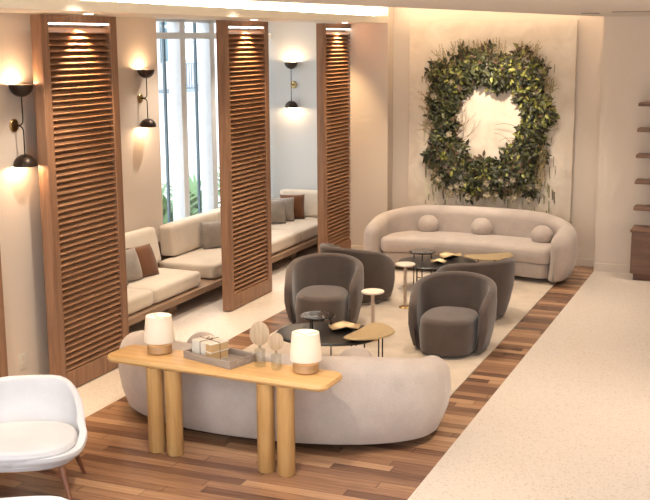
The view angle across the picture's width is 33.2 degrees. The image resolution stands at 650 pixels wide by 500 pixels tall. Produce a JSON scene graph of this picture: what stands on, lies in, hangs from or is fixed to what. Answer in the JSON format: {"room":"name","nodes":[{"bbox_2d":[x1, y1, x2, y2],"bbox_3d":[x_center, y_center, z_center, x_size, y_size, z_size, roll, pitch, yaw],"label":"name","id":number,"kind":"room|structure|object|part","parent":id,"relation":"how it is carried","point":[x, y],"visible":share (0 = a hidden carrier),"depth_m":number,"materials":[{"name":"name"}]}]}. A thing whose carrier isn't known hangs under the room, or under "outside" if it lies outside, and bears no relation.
{"room":"hotel lobby","nodes":[
{"label":"hotel lobby","id":0,"kind":"room"},
{"bbox_2d":[0,12,63,375],"bbox_3d":[-5.310,0.056,6.768,1.700,4.200,10.200,4,12,22],"label":"wall pier","id":1,"kind":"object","parent":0,"point":[21,243],"visible":0.5,"depth_m":10.35,"materials":[{"name":"paint"}]},
{"bbox_2d":[8,84,37,167],"bbox_3d":[-2.809,-1.157,10.142,0.226,0.756,0.226,4,12,22],"label":"wall sconce","id":2,"kind":"object","parent":1,"relation":"attached to","point":[24,160],"visible":1,"depth_m":10.12,"materials":[{"name":"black metal"}]},
{"bbox_3d":[-2.811,-1.472,10.081,0.226,0.113,0.226,4,12,22],"label":"lamp shade","id":3,"kind":"part","parent":2,"relation":"part of","materials":[{"name":"brown metal"}]},
{"bbox_3d":[-2.837,-1.288,10.128,0.071,0.276,0.013,4,12,22],"label":"rod","id":4,"kind":"part","parent":2,"relation":"part of","materials":[{"name":"brown metal"}]},
{"bbox_3d":[-2.836,-1.029,10.178,0.071,0.276,0.013,4,12,22],"label":"rod","id":5,"kind":"part","parent":2,"relation":"part of","materials":[{"name":"brown metal"}]},
{"bbox_3d":[-2.807,-0.841,10.203,0.226,0.113,0.226,4,12,22],"label":"lamp shade","id":6,"kind":"part","parent":2,"relation":"part of","materials":[{"name":"brown metal"}]},
{"bbox_2d":[19,352,27,370],"bbox_3d":[-2.919,1.078,10.546,0.011,0.160,0.120,4,12,22],"label":"power outlet","id":7,"kind":"object","parent":1,"relation":"attached to","point":[23,363],"visible":1,"depth_m":10.54,"materials":[{"name":"plastic"}]},
{"bbox_2d":[64,15,162,241],"bbox_3d":[-3.216,-1.232,13.408,0.400,4.200,3.900,4,12,22],"label":"wall","id":8,"kind":"structure","parent":0,"point":[136,36],"depth_m":14.58,"materials":[{"name":"paint"}]},
{"bbox_2d":[137,69,156,127],"bbox_3d":[-2.371,-2.020,14.519,0.226,0.756,0.226,4,12,22],"label":"wall sconce","id":9,"kind":"object","parent":8,"relation":"attached to","point":[145,73],"visible":1,"depth_m":14.49,"materials":[{"name":"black metal"}]},
{"bbox_3d":[-2.373,-2.336,14.458,0.226,0.113,0.226,4,12,22],"label":"lamp shade","id":10,"kind":"part","parent":9,"relation":"part of","materials":[{"name":"brown metal"}]},
{"bbox_3d":[-2.369,-1.704,14.579,0.226,0.113,0.226,4,12,22],"label":"lamp shade","id":11,"kind":"part","parent":9,"relation":"part of","materials":[{"name":"brown metal"}]},
{"bbox_2d":[156,19,270,222],"bbox_3d":[-1.778,-1.973,17.012,0.225,3.180,4.000,4,12,22],"label":"window","id":12,"kind":"structure","parent":8,"relation":"in","point":[176,35],"depth_m":16.27,"materials":[{"name":"glass"}]},
{"bbox_2d":[64,14,279,21],"bbox_3d":[-2.980,-2.630,11.879,1.800,0.080,14.200,4,12,22],"label":"ceiling","id":13,"kind":"structure","parent":0,"point":[64,14],"depth_m":15.33,"materials":[{"name":"paint"}]},
{"bbox_2d":[76,246,317,417],"bbox_3d":[-3.343,1.458,10.677,2.580,0.050,18.300,4,12,22],"label":"floor","id":14,"kind":"structure","parent":0,"point":[204,312],"depth_m":13.60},
{"bbox_2d":[0,252,7,377],"bbox_3d":[-3.173,-0.128,9.079,0.115,3.645,1.250,4,12,22],"label":"screen","id":15,"kind":"object","parent":14,"relation":"on","point":[3,349],"visible":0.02,"depth_m":9.77,"materials":[{"name":"brown wood"}]},
{"bbox_2d":[30,14,128,387],"bbox_3d":[-2.409,-0.481,10.893,0.115,3.645,1.250,4,12,22],"label":"screen","id":16,"kind":"object","parent":14,"relation":"on","point":[75,68],"visible":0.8,"depth_m":10.79,"materials":[{"name":"brown wood"}]},
{"bbox_3d":[-2.419,-2.236,10.556,0.115,0.070,1.018,4,12,22],"label":"rail","id":17,"kind":"part","parent":16,"relation":"part of","materials":[{"name":"wood"}]},
{"bbox_3d":[-2.393,-0.520,10.879,0.064,3.330,1.015,4,12,22],"label":"louvre panel","id":18,"kind":"part","parent":16,"relation":"part of","materials":[{"name":"brown wood"}]},
{"bbox_3d":[-2.398,1.215,11.219,0.115,0.190,1.018,4,12,22],"label":"rail","id":19,"kind":"part","parent":16,"relation":"part of","materials":[{"name":"wood"}]},
{"bbox_2d":[128,235,317,325],"bbox_3d":[-1.720,0.201,15.288,1.100,0.660,7.750,4,12,22],"label":"platform","id":20,"kind":"object","parent":14,"relation":"on","point":[168,305],"visible":0.14,"depth_m":14.17,"materials":[{"name":"brown wood"}]},
{"bbox_2d":[127,288,152,314],"bbox_3d":[-2.725,0.654,12.768,0.880,0.230,1.354,4,12,22],"label":"seat cushion","id":21,"kind":"object","parent":20,"relation":"on","point":[138,299],"visible":0.2,"depth_m":12.94,"materials":[{"name":"beige fabric"}]},
{"bbox_2d":[127,268,199,303],"bbox_3d":[-2.242,0.431,13.916,0.880,0.230,1.184,4,12,22],"label":"seat cushion","id":22,"kind":"object","parent":20,"relation":"on","point":[168,283],"visible":0.54,"depth_m":13.68,"materials":[{"name":"beige fabric"}]},
{"bbox_2d":[126,247,142,281],"bbox_3d":[-2.466,0.201,13.536,0.232,0.394,0.420,8,14,38],"label":"throw pillow","id":23,"kind":"object","parent":22,"relation":"on","point":[133,267],"visible":0.55,"depth_m":13.52,"materials":[{"name":"grey fabric"}]},
{"bbox_2d":[126,244,158,277],"bbox_3d":[-2.307,0.147,13.811,0.239,0.390,0.420,8,13,36],"label":"throw pillow","id":24,"kind":"object","parent":22,"relation":"on","point":[149,266],"visible":0.74,"depth_m":13.77,"materials":[{"name":"brown leather"}]},
{"bbox_2d":[125,227,160,262],"bbox_3d":[-2.521,0.025,14.142,0.251,0.513,1.160,4,12,22],"label":"cushion","id":25,"kind":"object","parent":22,"relation":"on","point":[147,235],"visible":0.34,"depth_m":14.33,"materials":[{"name":"beige fabric"}]},
{"bbox_3d":[-2.204,0.043,15.461,0.055,0.410,7.750,4,12,22],"label":"panel","id":26,"kind":"part","parent":20,"relation":"part of","materials":[{"name":"fabric"}]},
{"bbox_2d":[159,246,221,278],"bbox_3d":[-1.623,0.145,15.385,0.880,0.230,1.384,4,12,22],"label":"seat cushion","id":27,"kind":"object","parent":20,"relation":"on","point":[208,262],"visible":0.55,"depth_m":14.85,"materials":[{"name":"beige fabric"}]},
{"bbox_2d":[159,212,217,255],"bbox_3d":[-1.934,-0.243,15.650,0.263,0.454,1.360,4,12,22],"label":"cushion","id":28,"kind":"object","parent":27,"relation":"on","point":[183,235],"visible":0.8,"depth_m":15.25,"materials":[{"name":"beige fabric"}]},
{"bbox_2d":[199,221,220,248],"bbox_3d":[-1.560,-0.223,15.739,0.500,0.388,0.201,-7,13,-32],"label":"throw pillow","id":29,"kind":"object","parent":27,"relation":"on","point":[211,231],"visible":0.65,"depth_m":15.62,"materials":[{"name":"grey fabric"}]},
{"bbox_2d":[271,229,300,253],"bbox_3d":[-1.063,-0.114,16.714,0.880,0.230,1.554,4,12,22],"label":"seat cushion","id":30,"kind":"object","parent":20,"relation":"on","point":[281,239],"visible":0.3,"depth_m":16.77,"materials":[{"name":"beige fabric"}]},
{"bbox_2d":[209,207,220,220],"bbox_3d":[-1.399,-0.490,16.920,0.263,0.454,1.380,4,12,22],"label":"cushion","id":31,"kind":"object","parent":30,"relation":"on","point":[217,210],"visible":0.06,"depth_m":16.27,"materials":[{"name":"fabric"}]},
{"bbox_2d":[271,216,317,241],"bbox_3d":[-0.486,-0.380,18.084,0.880,0.230,1.474,4,12,22],"label":"seat cushion","id":32,"kind":"object","parent":20,"relation":"on","point":[308,227],"visible":0.4,"depth_m":17.62,"materials":[{"name":"beige fabric"}]},
{"bbox_2d":[271,199,285,222],"bbox_3d":[-0.838,-0.626,17.760,0.400,0.392,0.210,-2,11,-7],"label":"throw pillow","id":33,"kind":"object","parent":32,"relation":"on","point":[277,206],"visible":0.6,"depth_m":17.69,"materials":[{"name":"grey fabric"}]},
{"bbox_2d":[271,197,294,220],"bbox_3d":[-0.705,-0.667,17.972,0.400,0.392,0.210,-1,11,-5],"label":"throw pillow","id":34,"kind":"object","parent":32,"relation":"on","point":[289,202],"visible":0.48,"depth_m":17.92,"materials":[{"name":"grey fabric"}]},
{"bbox_2d":[280,194,304,218],"bbox_3d":[-0.547,-0.721,18.192,0.420,0.413,0.208,0,11,1],"label":"throw pillow","id":35,"kind":"object","parent":32,"relation":"on","point":[298,199],"visible":0.59,"depth_m":18.13,"materials":[{"name":"brown leather"}]},
{"bbox_2d":[280,189,317,216],"bbox_3d":[-0.298,-0.794,18.472,0.980,0.455,0.234,4,12,22],"label":"cushion","id":36,"kind":"object","parent":32,"relation":"on","point":[310,199],"visible":0.29,"depth_m":18.36,"materials":[{"name":"beige fabric"}]},
{"bbox_2d":[216,20,271,310],"bbox_3d":[-1.029,-1.118,14.167,0.115,3.645,1.250,4,12,22],"label":"screen","id":37,"kind":"object","parent":14,"relation":"on","point":[242,54],"visible":1,"depth_m":14.06,"materials":[{"name":"brown wood"}]},
{"bbox_3d":[-1.040,-2.874,13.830,0.115,0.070,1.018,4,12,22],"label":"rail","id":38,"kind":"part","parent":37,"relation":"part of","materials":[{"name":"wood"}]},
{"bbox_3d":[-1.013,-1.157,14.153,0.064,3.330,1.015,4,12,22],"label":"louvre panel","id":39,"kind":"part","parent":37,"relation":"part of","materials":[{"name":"brown wood"}]},
{"bbox_3d":[-1.019,0.578,14.493,0.115,0.190,1.018,4,12,22],"label":"rail","id":40,"kind":"part","parent":37,"relation":"part of","materials":[{"name":"wood"}]},
{"bbox_2d":[316,23,350,252],"bbox_3d":[0.171,-1.673,17.016,0.115,3.645,1.250,4,12,22],"label":"screen","id":41,"kind":"object","parent":14,"relation":"on","point":[332,60],"visible":0.82,"depth_m":16.81,"materials":[{"name":"brown wood"}]},
{"bbox_3d":[0.160,-3.428,16.678,0.115,0.070,1.018,4,12,22],"label":"rail","id":42,"kind":"part","parent":41,"relation":"part of","materials":[{"name":"wood"}]},
{"bbox_3d":[0.187,-1.711,17.001,0.064,3.330,1.015,4,12,22],"label":"louvre panel","id":43,"kind":"part","parent":41,"relation":"part of","materials":[{"name":"brown wood"}]},
{"bbox_3d":[0.181,0.024,17.341,0.115,0.190,1.018,4,12,22],"label":"rail","id":44,"kind":"part","parent":41,"relation":"part of","materials":[{"name":"wood"}]},
{"bbox_2d":[0,266,593,499],"bbox_3d":[-0.755,1.721,9.225,3.330,0.050,17.550,4,12,22],"label":"floor","id":45,"kind":"structure","parent":0,"point":[118,462],"depth_m":8.99,"materials":[{"name":"brown wood"}]},
{"bbox_2d":[0,496,67,499],"bbox_3d":[-1.733,1.918,6.063,1.017,0.773,0.954,-2,11,-7],"label":"lounge chair","id":46,"kind":"object","parent":45,"relation":"on","point":[22,497],"visible":1,"depth_m":6.41,"materials":[{"name":"white fabric"}]},
{"bbox_2d":[0,375,86,499],"bbox_3d":[-2.329,1.470,8.413,1.017,0.773,0.954,-1,11,-4],"label":"lounge chair","id":47,"kind":"object","parent":45,"relation":"on","point":[43,424],"visible":1,"depth_m":8.51,"materials":[{"name":"white fabric"}]},
{"bbox_3d":[-2.323,1.452,8.316,0.858,0.112,0.743,-1,11,-4],"label":"seat","id":48,"kind":"part","parent":47,"relation":"part of","materials":[{"name":"fabric"}]},
{"bbox_3d":[-1.918,1.765,8.112,0.155,0.304,0.050,9,14,39],"label":"leg","id":49,"kind":"part","parent":47,"relation":"part of","materials":[{"name":"brown wood"}]},
{"bbox_3d":[-1.962,1.660,8.659,0.050,0.304,0.155,9,14,40],"label":"leg","id":50,"kind":"part","parent":47,"relation":"part of","materials":[{"name":"brown wood"}]},
{"bbox_2d":[107,345,342,476],"bbox_3d":[-0.853,1.327,9.035,2.076,0.797,0.426,5,12,25],"label":"console table","id":51,"kind":"object","parent":45,"relation":"on","point":[266,375],"visible":0.98,"depth_m":8.79,"materials":[{"name":"brown wood"}]},
{"bbox_3d":[-1.421,1.334,9.158,0.144,0.742,0.144,5,12,25],"label":"leg","id":52,"kind":"part","parent":51,"relation":"part of","materials":[{"name":"brown wood"}]},
{"bbox_2d":[144,312,174,354],"bbox_3d":[-1.410,0.714,9.271,0.264,0.322,0.264,4,12,22],"label":"table lamp","id":53,"kind":"object","parent":51,"relation":"on","point":[159,335],"visible":1,"depth_m":9.18,"materials":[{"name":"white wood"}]},
{"bbox_3d":[-1.259,1.348,9.082,0.144,0.742,0.144,5,12,25],"label":"leg","id":54,"kind":"part","parent":51,"relation":"part of","materials":[{"name":"brown wood"}]},
{"bbox_2d":[183,347,256,369],"bbox_3d":[-0.875,0.881,9.073,0.540,0.062,0.320,8,14,39],"label":"serving tray","id":55,"kind":"object","parent":51,"relation":"on","point":[237,358],"visible":0.77,"depth_m":8.99,"materials":[{"name":"grey wood"}]},
{"bbox_2d":[192,335,228,358],"bbox_3d":[-0.961,0.810,9.117,0.202,0.160,0.273,-10,15,-42],"label":"bundle","id":56,"kind":"object","parent":55,"relation":"in","point":[211,346],"visible":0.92,"depth_m":9.05,"materials":[{"name":"paper"}]},
{"bbox_2d":[192,347,228,358],"bbox_3d":[-0.960,0.855,9.126,0.190,0.070,0.260,-10,15,-43],"label":"book","id":57,"kind":"object","parent":56,"relation":"on","point":[219,352],"depth_m":9.03,"materials":[{"name":"paper"}]},
{"bbox_3d":[-0.673,0.905,8.908,0.016,0.050,0.288,9,14,39],"label":"handle","id":58,"kind":"part","parent":55,"relation":"part of","materials":[{"name":"wood"}]},
{"bbox_2d":[250,322,269,347],"bbox_3d":[-0.530,0.762,8.838,0.143,0.372,0.092,-7,13,-31],"label":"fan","id":59,"kind":"object","parent":51,"relation":"on","point":[259,331],"visible":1,"depth_m":8.81,"materials":[{"name":"wood"}]},
{"bbox_3d":[-0.472,1.413,8.716,0.144,0.742,0.144,5,12,25],"label":"leg","id":60,"kind":"part","parent":51,"relation":"part of","materials":[{"name":"brown wood"}]},
{"bbox_2d":[268,333,282,353],"bbox_3d":[-0.394,0.813,8.757,0.086,0.301,0.100,10,15,43],"label":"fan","id":61,"kind":"object","parent":51,"relation":"on","point":[275,342],"visible":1,"depth_m":8.73,"materials":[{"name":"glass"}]},
{"bbox_3d":[-0.310,1.427,8.640,0.144,0.742,0.144,5,12,25],"label":"leg","id":62,"kind":"part","parent":51,"relation":"part of","materials":[{"name":"brown wood"}]},
{"bbox_2d":[289,329,321,374],"bbox_3d":[-0.154,0.815,8.707,0.264,0.322,0.264,-2,11,-6],"label":"table lamp","id":63,"kind":"object","parent":51,"relation":"on","point":[305,348],"visible":1,"depth_m":8.62,"materials":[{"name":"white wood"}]},
{"bbox_2d":[118,330,450,444],"bbox_3d":[-0.496,1.177,9.725,3.134,0.798,1.213,3,12,19],"label":"curved sofa","id":64,"kind":"object","parent":45,"relation":"on","point":[377,400],"visible":0.56,"depth_m":9.12,"materials":[{"name":"fabric"}]},
{"bbox_2d":[187,332,213,342],"bbox_3d":[-1.125,0.903,10.020,0.320,0.301,0.320,4,12,22],"label":"pillow","id":65,"kind":"object","parent":64,"relation":"on","point":[196,335],"visible":0.25,"depth_m":9.96,"materials":[{"name":"fabric"}]},
{"bbox_2d":[339,346,372,356],"bbox_3d":[0.270,0.990,9.527,0.320,0.301,0.320,4,12,22],"label":"pillow","id":66,"kind":"object","parent":64,"relation":"on","point":[353,350],"visible":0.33,"depth_m":9.45,"materials":[{"name":"fabric"}]},
{"bbox_2d":[243,266,555,395],"bbox_3d":[0.979,0.885,13.348,2.600,0.013,7.150,4,12,22],"label":"rug","id":67,"kind":"object","parent":45,"relation":"on","point":[527,292],"visible":0.06,"depth_m":13.22,"materials":[{"name":"carpet"}]},
{"bbox_2d":[300,311,334,355],"bbox_3d":[-0.076,0.941,11.725,0.374,0.502,0.374,4,12,22],"label":"side table","id":68,"kind":"object","parent":67,"relation":"on","point":[312,316],"visible":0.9,"depth_m":11.65,"materials":[{"name":"black stone"}]},
{"bbox_2d":[284,253,363,323],"bbox_3d":[-0.009,0.505,13.274,0.962,0.772,1.035,2,11,10],"label":"tub chair","id":69,"kind":"object","parent":67,"relation":"on","point":[330,282],"visible":0.83,"depth_m":13.16,"materials":[{"name":"grey fabric"}]},
{"bbox_3d":[-0.032,0.675,13.173,0.627,0.405,0.768,2,11,10],"label":"seat","id":70,"kind":"part","parent":69,"relation":"part of","materials":[{"name":"fabric"}]},
{"bbox_2d":[276,322,373,355],"bbox_3d":[0.025,1.053,11.461,1.096,0.380,0.876,1,11,8],"label":"coffee table","id":71,"kind":"object","parent":67,"relation":"on","point":[328,337],"visible":0.48,"depth_m":11.39,"materials":[{"name":"black paint"}]},
{"bbox_2d":[328,321,360,330],"bbox_3d":[0.205,0.810,11.514,0.340,0.072,0.240,-2,11,-6],"label":"decorative bowl","id":72,"kind":"object","parent":71,"relation":"on","point":[342,325],"visible":1,"depth_m":11.56,"materials":[{"name":"gold metal"}]},
{"bbox_2d":[319,243,394,302],"bbox_3d":[0.427,0.270,14.484,0.962,0.772,1.035,10,15,44],"label":"tub chair","id":73,"kind":"object","parent":67,"relation":"on","point":[379,269],"visible":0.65,"depth_m":14.09,"materials":[{"name":"grey fabric"}]},
{"bbox_2d":[343,322,394,356],"bbox_3d":[0.509,1.054,11.313,0.410,0.428,0.716,6,12,28],"label":"side table","id":74,"kind":"object","parent":67,"relation":"on","point":[371,331],"visible":0.96,"depth_m":11.24,"materials":[{"name":"gold metal"}]},
{"bbox_2d":[361,288,383,340],"bbox_3d":[0.548,0.748,12.505,0.264,0.578,0.264,4,12,22],"label":"table","id":75,"kind":"object","parent":67,"relation":"on","point":[370,291],"visible":0.65,"depth_m":12.46,"materials":[{"name":"stone"}]},
{"bbox_3d":[0.548,0.754,12.506,0.042,0.537,0.042,4,12,22],"label":"post","id":76,"kind":"part","parent":75,"relation":"part of","materials":[{"name":"metal"}]},
{"bbox_2d":[395,262,415,308],"bbox_3d":[1.030,0.457,14.009,0.264,0.578,0.264,4,12,22],"label":"table","id":77,"kind":"object","parent":67,"relation":"on","point":[405,265],"visible":0.93,"depth_m":13.99,"materials":[{"name":"stone"}]},
{"bbox_3d":[1.030,0.462,14.010,0.042,0.537,0.042,4,12,22],"label":"post","id":78,"kind":"part","parent":77,"relation":"part of","materials":[{"name":"metal"}]},
{"bbox_2d":[409,248,435,284],"bbox_3d":[1.362,0.257,15.241,0.374,0.502,0.374,1,11,5],"label":"side table","id":79,"kind":"object","parent":67,"relation":"on","point":[419,251],"visible":0.89,"depth_m":15.14,"materials":[{"name":"black stone"}]},
{"bbox_2d":[398,256,476,281],"bbox_3d":[1.554,0.347,15.089,1.096,0.380,0.876,1,11,5],"label":"coffee table","id":80,"kind":"object","parent":67,"relation":"on","point":[426,264],"visible":0.66,"depth_m":15.05,"materials":[{"name":"black paint"}]},
{"bbox_2d":[431,258,446,262],"bbox_3d":[1.560,0.154,14.939,0.220,0.052,0.170,3,11,17],"label":"decorative bowl","id":81,"kind":"object","parent":80,"relation":"on","point":[439,260],"visible":1,"depth_m":14.96,"materials":[{"name":"gold metal"}]},
{"bbox_2d":[437,252,461,258],"bbox_3d":[1.743,0.080,15.267,0.340,0.072,0.240,-4,11,-17],"label":"decorative bowl","id":82,"kind":"object","parent":80,"relation":"on","point":[446,255],"visible":1,"depth_m":15.30,"materials":[{"name":"gold metal"}]},
{"bbox_2d":[408,271,496,355],"bbox_3d":[1.426,0.710,12.160,0.962,0.772,1.035,4,12,20],"label":"tub chair","id":83,"kind":"object","parent":67,"relation":"on","point":[451,313],"visible":1,"depth_m":12.03,"materials":[{"name":"grey fabric"}]},
{"bbox_3d":[1.380,0.879,12.065,0.627,0.405,0.768,4,12,20],"label":"seat","id":84,"kind":"part","parent":83,"relation":"part of","materials":[{"name":"fabric"}]},
{"bbox_2d":[364,205,577,281],"bbox_3d":[2.236,-0.148,16.333,3.184,0.875,1.336,5,12,25],"label":"curved sofa","id":85,"kind":"object","parent":67,"relation":"on","point":[392,233],"visible":0.8,"depth_m":16.19,"materials":[{"name":"fabric"}]},
{"bbox_2d":[418,215,438,231],"bbox_3d":[1.593,-0.391,16.782,0.320,0.301,0.320,4,12,22],"label":"pillow","id":86,"kind":"object","parent":85,"relation":"on","point":[427,223],"visible":0.81,"depth_m":16.66,"materials":[{"name":"fabric"}]},
{"bbox_3d":[2.170,-0.083,16.202,2.585,0.240,0.984,5,12,25],"label":"seat","id":87,"kind":"part","parent":85,"relation":"part of","materials":[{"name":"fabric"}]},
{"bbox_2d":[471,218,491,234],"bbox_3d":[2.367,-0.340,16.487,0.320,0.301,0.320,4,12,22],"label":"pillow","id":88,"kind":"object","parent":85,"relation":"on","point":[480,226],"visible":0.8,"depth_m":16.37,"materials":[{"name":"fabric"}]},
{"bbox_2d":[531,225,552,242],"bbox_3d":[3.158,-0.211,15.848,0.320,0.301,0.320,4,12,22],"label":"pillow","id":89,"kind":"object","parent":85,"relation":"on","point":[541,233],"visible":0.77,"depth_m":15.73,"materials":[{"name":"fabric"}]},
{"bbox_2d":[435,258,514,316],"bbox_3d":[1.858,0.436,13.575,0.962,0.772,1.035,-5,12,-25],"label":"tub chair","id":90,"kind":"object","parent":67,"relation":"on","point":[502,272],"visible":0.35,"depth_m":13.15,"materials":[{"name":"grey fabric"}]},
{"bbox_2d":[464,253,512,262],"bbox_3d":[2.315,0.295,15.206,0.716,0.428,0.410,-3,11,-12],"label":"side table","id":91,"kind":"object","parent":67,"relation":"on","point":[493,256],"visible":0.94,"depth_m":15.14,"materials":[{"name":"beige wood"}]},
{"bbox_2d":[268,22,335,197],"bbox_3d":[-0.290,-2.250,18.619,1.750,4.200,0.150,4,12,22],"label":"wall","id":92,"kind":"structure","parent":0,"point":[293,131],"depth_m":18.61,"materials":[{"name":"white paint"}]},
{"bbox_2d":[284,62,297,107],"bbox_3d":[-0.572,-2.792,18.428,0.226,0.756,0.226,4,12,22],"label":"wall sconce","id":93,"kind":"object","parent":92,"relation":"attached to","point":[290,65],"visible":1,"depth_m":18.40,"materials":[{"name":"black metal"}]},
{"bbox_3d":[-0.574,-3.108,18.367,0.226,0.113,0.226,4,12,22],"label":"lamp shade","id":94,"kind":"part","parent":93,"relation":"part of","materials":[{"name":"brown metal"}]},
{"bbox_3d":[-0.570,-2.476,18.489,0.226,0.113,0.226,4,12,22],"label":"lamp shade","id":95,"kind":"part","parent":93,"relation":"part of","materials":[{"name":"brown metal"}]},
{"bbox_2d":[336,6,393,245],"bbox_3d":[0.768,-2.092,17.763,0.870,4.200,0.950,4,12,22],"label":"wall","id":96,"kind":"structure","parent":0,"point":[371,44],"depth_m":17.28,"materials":[{"name":"paint"}]},
{"bbox_2d":[0,0,386,22],"bbox_3d":[-1.962,-2.421,10.989,0.820,0.097,13.290,4,12,22],"label":"trim","id":97,"kind":"structure","parent":96,"relation":"attached to","point":[67,7],"depth_m":10.99,"materials":[{"name":"beige paint"}]},
{"bbox_2d":[95,0,374,15],"bbox_3d":[-1.766,-2.476,10.956,0.120,0.018,13.000,4,12,22],"label":"light","id":98,"kind":"object","parent":96,"relation":"attached to","point":[95,0],"visible":0.44,"depth_m":12.15,"materials":[{"name":"white"}]},
{"bbox_2d":[114,0,365,14],"bbox_3d":[-2.125,-2.654,11.012,0.470,0.355,13.290,4,12,22],"label":"light strip","id":99,"kind":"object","parent":96,"relation":"attached to","point":[349,9],"depth_m":13.90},
{"bbox_2d":[351,245,364,249],"bbox_3d":[0.719,0.006,17.657,0.640,0.120,0.020,4,12,22],"label":"baseboard","id":100,"kind":"structure","parent":96,"relation":"attached to","point":[352,246],"depth_m":17.72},
{"bbox_2d":[242,0,649,15],"bbox_3d":[2.959,-2.109,8.981,7.973,0.080,13.300,4,12,22],"label":"ceiling","id":101,"kind":"structure","parent":0,"point":[559,7],"depth_m":10.29,"materials":[{"name":"beige paint"}]},
{"bbox_2d":[612,11,649,12],"bbox_3d":[3.660,-2.800,12.796,0.550,0.012,0.070,4,12,22],"label":"ceiling slot","id":102,"kind":"object","parent":101,"relation":"attached to","point":[612,11],"visible":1,"depth_m":12.79,"materials":[{"name":"paint"}]},
{"bbox_2d":[392,7,603,258],"bbox_3d":[2.628,-1.927,16.846,3.360,4.200,0.150,4,12,22],"label":"wall","id":103,"kind":"structure","parent":0,"point":[590,28],"depth_m":16.46,"materials":[{"name":"paint"}]},
{"bbox_2d":[408,20,577,223],"bbox_3d":[2.523,-1.859,16.760,2.580,3.260,0.069,4,12,22],"label":"canvas panel","id":104,"kind":"object","parent":103,"relation":"attached to","point":[558,38],"visible":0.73,"depth_m":16.63,"materials":[{"name":"fabric"}]},
{"bbox_2d":[418,37,559,204],"bbox_3d":[2.442,-1.926,16.551,2.232,2.580,0.337,4,12,22],"label":"wreath","id":105,"kind":"object","parent":104,"relation":"attached to","point":[480,165],"visible":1,"depth_m":16.54,"materials":[{"name":"green plant"}]},
{"bbox_2d":[575,258,593,266],"bbox_3d":[2.608,0.091,17.154,3.280,0.120,0.020,4,12,22],"label":"baseboard","id":106,"kind":"structure","parent":103,"relation":"attached to","point":[579,261],"depth_m":16.59,"materials":[{"name":"paint"}]},
{"bbox_2d":[408,271,649,499],"bbox_3d":[3.347,2.027,7.501,5.590,0.050,17.450,4,12,22],"label":"floor","id":107,"kind":"structure","parent":0,"point":[571,420],"depth_m":9.94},
{"bbox_2d":[630,225,649,280],"bbox_3d":[5.421,0.102,15.375,2.140,0.735,0.480,4,12,22],"label":"base cabinet","id":108,"kind":"object","parent":107,"relation":"on","point":[640,237],"visible":1,"depth_m":15.51,"materials":[{"name":"brown wood"}]},
{"bbox_3d":[4.615,0.054,15.452,0.505,0.570,0.020,4,12,22],"label":"door","id":109,"kind":"part","parent":108,"relation":"part of","materials":[{"name":"brown wood"}]},
{"bbox_2d":[594,16,649,264],"bbox_3d":[6.677,-1.607,15.048,5.600,4.200,0.430,4,12,22],"label":"wall","id":110,"kind":"structure","parent":0,"point":[625,83],"depth_m":15.79,"materials":[{"name":"paint"}]},
{"bbox_2d":[594,263,632,273],"bbox_3d":[4.293,0.270,16.169,0.600,0.120,0.020,4,12,22],"label":"baseboard","id":111,"kind":"structure","parent":110,"relation":"attached to","point":[604,267],"depth_m":16.17,"materials":[{"name":"beige paint"}]},
{"bbox_2d":[633,204,649,210],"bbox_3d":[5.460,-0.547,15.341,2.130,0.042,0.338,4,12,22],"label":"wall shelf","id":112,"kind":"object","parent":110,"relation":"attached to","point":[638,207],"visible":1,"depth_m":15.58,"materials":[{"name":"brown wood"}]},
{"bbox_2d":[635,178,649,184],"bbox_3d":[5.457,-0.920,15.270,2.130,0.042,0.338,4,12,22],"label":"wall shelf","id":113,"kind":"object","parent":110,"relation":"attached to","point":[638,180],"visible":1,"depth_m":15.50,"materials":[{"name":"brown wood"}]},
{"bbox_2d":[636,153,649,158],"bbox_3d":[5.455,-1.283,15.200,2.130,0.042,0.338,4,12,22],"label":"wall shelf","id":114,"kind":"object","parent":110,"relation":"attached to","point":[639,155],"visible":1,"depth_m":15.43,"materials":[{"name":"brown wood"}]},
{"bbox_2d":[637,127,649,131],"bbox_3d":[5.453,-1.647,15.130,2.130,0.042,0.338,4,12,22],"label":"wall shelf","id":115,"kind":"object","parent":110,"relation":"attached to","point":[641,129],"visible":1,"depth_m":15.36,"materials":[{"name":"brown wood"}]},
{"bbox_2d":[638,102,649,105],"bbox_3d":[5.451,-2.000,15.062,2.130,0.042,0.338,4,12,22],"label":"wall shelf","id":116,"kind":"object","parent":110,"relation":"attached to","point":[640,103],"visible":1,"depth_m":15.29,"materials":[{"name":"brown wood"}]},
{"label":"outside","id":117,"kind":"structure","parent":0,"visible":0},
{"bbox_2d":[161,151,219,206],"bbox_3d":[-11.809,-3.043,34.700,31.650,0.070,65.000,4,12,22],"label":"ground","id":118,"kind":"structure","parent":117,"point":[193,159],"depth_m":29.73,"materials":[{"name":"white"}]},
{"bbox_2d":[162,184,218,223],"bbox_3d":[-2.689,-0.487,17.832,2.086,1.136,1.785,4,12,22],"label":"shrub","id":119,"kind":"object","parent":118,"relation":"on","point":[164,199],"visible":0.12,"depth_m":17.69,"materials":[{"name":"green plant"}]},
{"bbox_2d":[162,172,219,215],"bbox_3d":[-2.335,-0.868,19.790,1.601,1.132,2.133,-4,11,-19],"label":"shrub","id":120,"kind":"object","parent":118,"relation":"on","point":[192,184],"visible":0.13,"depth_m":19.85,"materials":[{"name":"green plant"}]},
{"bbox_2d":[156,22,250,161],"bbox_3d":[-6.825,-7.850,35.524,8.600,9.000,36.000,4,12,22],"label":"building","id":121,"kind":"structure","parent":118,"relation":"on","point":[189,52],"depth_m":32.52,"materials":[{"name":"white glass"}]},
{"bbox_3d":[-4.409,-6.480,31.630,0.060,2.130,1.300,4,12,22],"label":"frame","id":122,"kind":"part","parent":121,"relation":"part of","materials":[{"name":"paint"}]},
{"bbox_3d":[-4.206,-5.042,31.825,0.600,0.850,1.800,4,12,22],"label":"railing","id":123,"kind":"part","parent":121,"relation":"part of","materials":[{"name":"metal"}]}
]}

